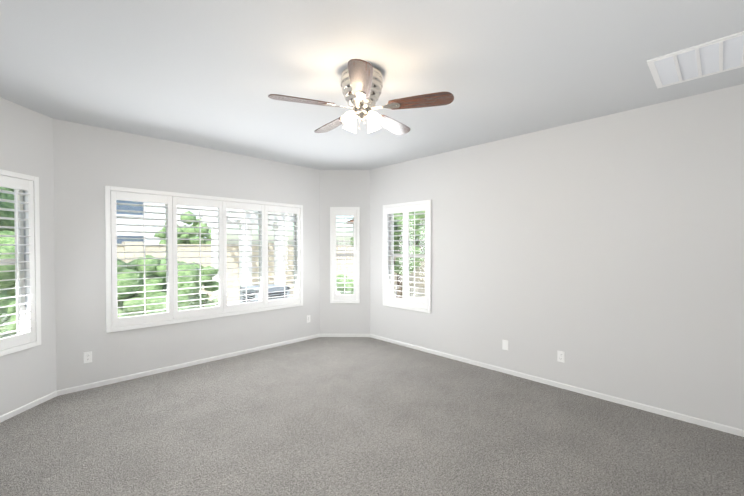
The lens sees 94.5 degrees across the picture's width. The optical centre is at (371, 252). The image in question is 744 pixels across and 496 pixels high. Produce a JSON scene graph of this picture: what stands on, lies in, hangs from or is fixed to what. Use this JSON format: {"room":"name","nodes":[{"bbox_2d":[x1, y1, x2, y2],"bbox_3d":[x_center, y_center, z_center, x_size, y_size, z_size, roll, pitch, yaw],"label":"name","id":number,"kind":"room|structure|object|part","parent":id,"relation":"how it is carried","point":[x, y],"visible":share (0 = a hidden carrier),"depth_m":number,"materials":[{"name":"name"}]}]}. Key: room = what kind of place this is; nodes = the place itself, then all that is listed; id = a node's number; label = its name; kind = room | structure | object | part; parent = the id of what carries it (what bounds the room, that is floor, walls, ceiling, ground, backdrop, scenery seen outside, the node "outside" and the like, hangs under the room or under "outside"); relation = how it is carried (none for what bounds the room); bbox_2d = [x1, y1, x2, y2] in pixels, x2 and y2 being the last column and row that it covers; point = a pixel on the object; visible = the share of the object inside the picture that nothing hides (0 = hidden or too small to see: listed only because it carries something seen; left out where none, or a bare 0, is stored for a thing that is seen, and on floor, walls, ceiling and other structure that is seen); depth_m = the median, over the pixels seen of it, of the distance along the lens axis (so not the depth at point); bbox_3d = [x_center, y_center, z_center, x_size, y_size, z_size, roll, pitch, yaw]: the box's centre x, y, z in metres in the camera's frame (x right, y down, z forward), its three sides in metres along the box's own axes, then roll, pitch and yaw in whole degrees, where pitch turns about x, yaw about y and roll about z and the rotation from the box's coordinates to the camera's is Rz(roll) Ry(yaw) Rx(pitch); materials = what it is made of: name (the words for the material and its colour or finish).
{"room":"empty bedroom","nodes":[
{"label":"empty bedroom","id":0,"kind":"room"},
{"bbox_2d":[0,97,55,415],"bbox_3d":[-3.216,0.063,2.987,0.160,2.740,1.320,0,1,0],"label":"wall","id":1,"kind":"structure","parent":0,"point":[28,375],"depth_m":3.21,"materials":[{"name":"white paint"}]},
{"bbox_2d":[0,169,40,355],"bbox_3d":[-3.178,0.088,2.987,0.207,1.570,0.480,0,1,0],"label":"window","id":2,"kind":"structure","parent":1,"relation":"in","point":[19,184],"depth_m":3.13,"materials":[{"name":"white wood"}]},
{"label":"glass","id":3,"kind":"part","parent":2,"relation":"part of","materials":[{"name":"clear glass"}]},
{"bbox_2d":[0,334,743,436],"bbox_3d":[-0.004,1.414,2.521,4.360,0.052,5.670,-1,1,-45],"label":"baseboard","id":4,"kind":"structure","parent":1,"relation":"attached to","point":[640,406],"depth_m":3.69,"materials":[{"name":"white wood"}]},
{"bbox_2d":[53,118,319,390],"bbox_3d":[-2.050,0.039,4.576,3.700,2.740,0.160,-1,1,-45],"label":"wall","id":5,"kind":"structure","parent":0,"point":[90,163],"depth_m":3.89,"materials":[{"name":"white paint"}]},
{"bbox_2d":[83,351,91,363],"bbox_3d":[-2.957,1.094,3.580,0.070,0.114,0.008,-1,1,-45],"label":"electrical outlet","id":6,"kind":"object","parent":5,"relation":"attached to","point":[87,357],"visible":1,"depth_m":3.58,"materials":[{"name":"white plastic"}]},
{"bbox_2d":[105,186,302,332],"bbox_3d":[-2.007,0.064,4.576,2.460,1.570,0.147,-1,1,-45],"label":"window","id":7,"kind":"structure","parent":5,"relation":"in","point":[173,314],"depth_m":4.26,"materials":[{"name":"white wood"}]},
{"bbox_2d":[116,203,168,314],"bbox_3d":[-2.595,0.072,3.910,0.489,1.249,0.100,-1,1,-45],"label":"louver","id":8,"kind":"object","parent":7,"relation":"attached to","point":[143,204],"depth_m":3.88,"materials":[{"name":"white wood"}]},
{"bbox_2d":[177,207,219,307],"bbox_3d":[-2.174,0.065,4.325,0.489,1.249,0.100,-1,1,-45],"label":"louver","id":9,"kind":"object","parent":7,"relation":"attached to","point":[200,245],"depth_m":4.29,"materials":[{"name":"white wood"}]},
{"bbox_2d":[110,203,296,311],"bbox_3d":[-2.056,0.063,4.626,2.400,1.510,0.050,-1,1,-45],"label":"window frame","id":10,"kind":"structure","parent":7,"relation":"attached to","point":[294,253],"depth_m":5.03,"materials":[{"name":"white wood"}]},
{"bbox_2d":[227,211,262,302],"bbox_3d":[-1.753,0.059,4.739,0.489,1.249,0.100,-1,1,-45],"label":"louver","id":11,"kind":"object","parent":7,"relation":"attached to","point":[245,212],"depth_m":4.70,"materials":[{"name":"white wood"}]},
{"bbox_2d":[268,214,298,297],"bbox_3d":[-1.332,0.053,5.155,0.489,1.249,0.100,-1,1,-45],"label":"louver","id":12,"kind":"object","parent":7,"relation":"attached to","point":[284,215],"depth_m":5.12,"materials":[{"name":"white wood"}]},
{"bbox_2d":[320,170,369,333],"bbox_3d":[-0.443,0.022,5.719,1.320,2.740,0.160,0,1,0],"label":"wall","id":13,"kind":"structure","parent":0,"point":[344,188],"depth_m":5.64,"materials":[{"name":"white paint"}]},
{"bbox_2d":[330,207,359,302],"bbox_3d":[-0.443,0.047,5.681,0.480,1.570,0.207,0,1,0],"label":"window","id":14,"kind":"structure","parent":13,"relation":"in","point":[335,297],"depth_m":5.62,"materials":[{"name":"white wood"}]},
{"label":"glass","id":15,"kind":"part","parent":14,"relation":"part of","materials":[{"name":"clear glass"}]},
{"bbox_2d":[0,337,743,495],"bbox_3d":[-0.004,1.500,2.522,5.160,0.120,6.470,-1,1,-45],"label":"floor","id":16,"kind":"structure","parent":0,"point":[344,416],"depth_m":2.67,"materials":[{"name":"carpet"}]},
{"bbox_2d":[0,0,743,169],"bbox_3d":[-0.004,-1.359,2.479,5.160,0.120,6.470,-1,1,-45],"label":"ceiling","id":17,"kind":"structure","parent":0,"point":[211,74],"depth_m":2.39,"materials":[{"name":"white paint"}]},
{"bbox_2d":[268,59,453,134],"bbox_3d":[-0.080,-1.083,2.544,1.243,0.434,1.235,-1,1,-45],"label":"ceiling fan","id":18,"kind":"object","parent":17,"relation":"attached to","point":[361,83],"visible":1,"depth_m":2.41,"materials":[{"name":"silver metal"}]},
{"bbox_3d":[-0.480,-1.042,2.366,0.452,0.006,0.144,0,12,-19],"label":"blade","id":19,"kind":"part","parent":18,"relation":"part of","materials":[{"name":"brown wood"}]},
{"label":"blade","id":20,"kind":"part","parent":18,"relation":"part of","materials":[{"name":"brown wood"}]},
{"bbox_3d":[-0.067,-1.037,2.076,0.144,0.006,0.452,11,1,-1],"label":"blade","id":21,"kind":"part","parent":18,"relation":"part of","materials":[{"name":"brown wood"}]},
{"bbox_3d":[0.172,-1.049,2.857,0.144,0.006,0.452,-13,-7,34],"label":"blade","id":22,"kind":"part","parent":18,"relation":"part of","materials":[{"name":"brown wood"}]},
{"bbox_3d":[0.336,-1.042,2.380,0.452,0.006,0.144,0,-10,17],"label":"blade","id":23,"kind":"part","parent":18,"relation":"part of","materials":[{"name":"brown wood"}]},
{"bbox_2d":[647,31,743,88],"bbox_3d":[2.268,-1.291,2.311,0.560,0.012,0.600,-1,1,-45],"label":"ceiling vent","id":24,"kind":"object","parent":17,"relation":"in","point":[720,55],"visible":1,"depth_m":2.33,"materials":[{"name":"white"}]},
{"bbox_2d":[370,84,743,429],"bbox_3d":[1.778,0.049,3.912,0.160,2.740,5.500,-1,1,-45],"label":"wall","id":25,"kind":"structure","parent":0,"point":[605,254],"depth_m":3.35,"materials":[{"name":"white paint"}]},
{"bbox_2d":[383,200,430,312],"bbox_3d":[0.539,0.056,5.127,0.147,1.570,0.910,-1,1,-45],"label":"window","id":26,"kind":"structure","parent":25,"relation":"in","point":[405,209],"depth_m":5.07,"materials":[{"name":"white wood"}]},
{"bbox_2d":[386,214,402,296],"bbox_3d":[0.352,0.052,5.229,0.100,1.249,0.305,-1,1,-45],"label":"louver","id":27,"kind":"object","parent":26,"relation":"attached to","point":[393,245],"depth_m":5.19,"materials":[{"name":"white wood"}]},
{"bbox_3d":[0.589,0.055,5.176,0.006,1.472,0.812,-1,1,-45],"label":"glass","id":28,"kind":"part","parent":26,"relation":"part of","materials":[{"name":"clear glass"}]},
{"bbox_2d":[407,212,424,299],"bbox_3d":[0.638,0.056,4.938,0.100,1.249,0.305,-1,1,-45],"label":"louver","id":29,"kind":"object","parent":26,"relation":"attached to","point":[414,214],"depth_m":4.90,"materials":[{"name":"white wood"}]},
{"bbox_2d":[502,340,507,349],"bbox_3d":[1.557,1.087,4.027,0.014,0.114,0.070,-1,1,-45],"label":"electrical outlet","id":30,"kind":"object","parent":25,"relation":"attached to","point":[504,344],"visible":1,"depth_m":4.03,"materials":[{"name":"white plastic"}]},
{"bbox_2d":[557,350,564,362],"bbox_3d":[1.979,1.094,3.604,0.008,0.114,0.070,-1,1,-45],"label":"electrical outlet","id":31,"kind":"object","parent":25,"relation":"attached to","point":[560,356],"visible":1,"depth_m":3.60,"materials":[{"name":"white plastic"}]},
{"label":"outside","id":32,"kind":"structure","parent":0,"visible":0},
{"bbox_2d":[227,291,424,304],"bbox_3d":[-3.339,1.667,13.931,75.000,0.200,75.000,-1,1,-45],"label":"ground","id":33,"kind":"structure","parent":32,"point":[422,296],"depth_m":12.11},
{"bbox_2d":[0,187,14,295],"bbox_3d":[-6.062,0.068,5.284,3.623,3.281,3.174,-1,1,-45],"label":"tree","id":34,"kind":"object","parent":33,"relation":"on","point":[4,241],"depth_m":4.79,"materials":[{"name":"green plant"}]},
{"bbox_2d":[0,288,15,338],"bbox_3d":[-4.125,0.993,4.068,1.371,1.456,1.216,-1,1,-45],"label":"bush","id":35,"kind":"object","parent":33,"relation":"on","point":[11,318],"depth_m":3.73,"materials":[{"name":"green plant"}]},
{"bbox_2d":[117,254,199,317],"bbox_3d":[-4.879,0.931,7.265,2.159,1.784,2.330,-1,1,-45],"label":"bush","id":36,"kind":"object","parent":33,"relation":"on","point":[153,287],"depth_m":6.87,"materials":[{"name":"green plant"}]},
{"bbox_2d":[116,200,217,243],"bbox_3d":[-15.364,-2.168,13.255,15.900,7.490,9.900,-1,1,-45],"label":"house","id":37,"kind":"structure","parent":33,"relation":"on","point":[136,221],"depth_m":13.33,"materials":[{"name":"paint"}]},
{"bbox_2d":[154,211,210,243],"bbox_3d":[-6.524,0.056,12.279,2.015,3.089,2.431,-1,1,-45],"label":"tree","id":38,"kind":"object","parent":33,"relation":"on","point":[188,230],"depth_m":11.84,"materials":[{"name":"green plant"}]},
{"bbox_2d":[189,262,218,308],"bbox_3d":[-4.621,0.948,8.729,1.502,1.405,1.413,-1,1,-45],"label":"bush","id":39,"kind":"object","parent":33,"relation":"on","point":[209,283],"depth_m":8.67,"materials":[{"name":"green plant"}]},
{"bbox_2d":[202,209,292,305],"bbox_3d":[-3.190,0.201,10.054,2.700,2.850,2.700,-1,1,-45],"label":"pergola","id":40,"kind":"object","parent":33,"relation":"on","point":[276,256],"depth_m":9.34,"materials":[{"name":"white wood"}]},
{"bbox_2d":[240,284,289,302],"bbox_3d":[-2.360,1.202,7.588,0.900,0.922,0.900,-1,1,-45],"label":"car","id":41,"kind":"object","parent":33,"relation":"on","point":[253,295],"depth_m":7.39,"materials":[{"name":"grey metal"}]},
{"bbox_2d":[117,241,424,303],"bbox_3d":[-1.660,0.835,-1.086,24.730,1.920,21.530,-1,1,-45],"label":"fence","id":42,"kind":"object","parent":33,"relation":"on","point":[348,268],"depth_m":10.99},
{"bbox_2d":[336,274,353,293],"bbox_3d":[-0.574,1.141,9.852,1.307,1.147,1.477,-1,1,-45],"label":"bush","id":43,"kind":"object","parent":33,"relation":"on","point":[340,278],"depth_m":9.34,"materials":[{"name":"green plant"}]},
{"bbox_2d":[345,219,417,239],"bbox_3d":[7.309,-1.587,19.462,10.900,6.140,14.900,-1,1,-45],"label":"house","id":44,"kind":"structure","parent":33,"relation":"on","point":[353,225],"depth_m":20.86,"materials":[{"name":"paint"}]},
{"bbox_2d":[350,211,424,298],"bbox_3d":[0.909,-0.367,11.075,3.035,3.970,3.381,-1,1,-45],"label":"tree","id":45,"kind":"object","parent":33,"relation":"on","point":[399,277],"depth_m":10.45,"materials":[{"name":"green plant"}]}
]}

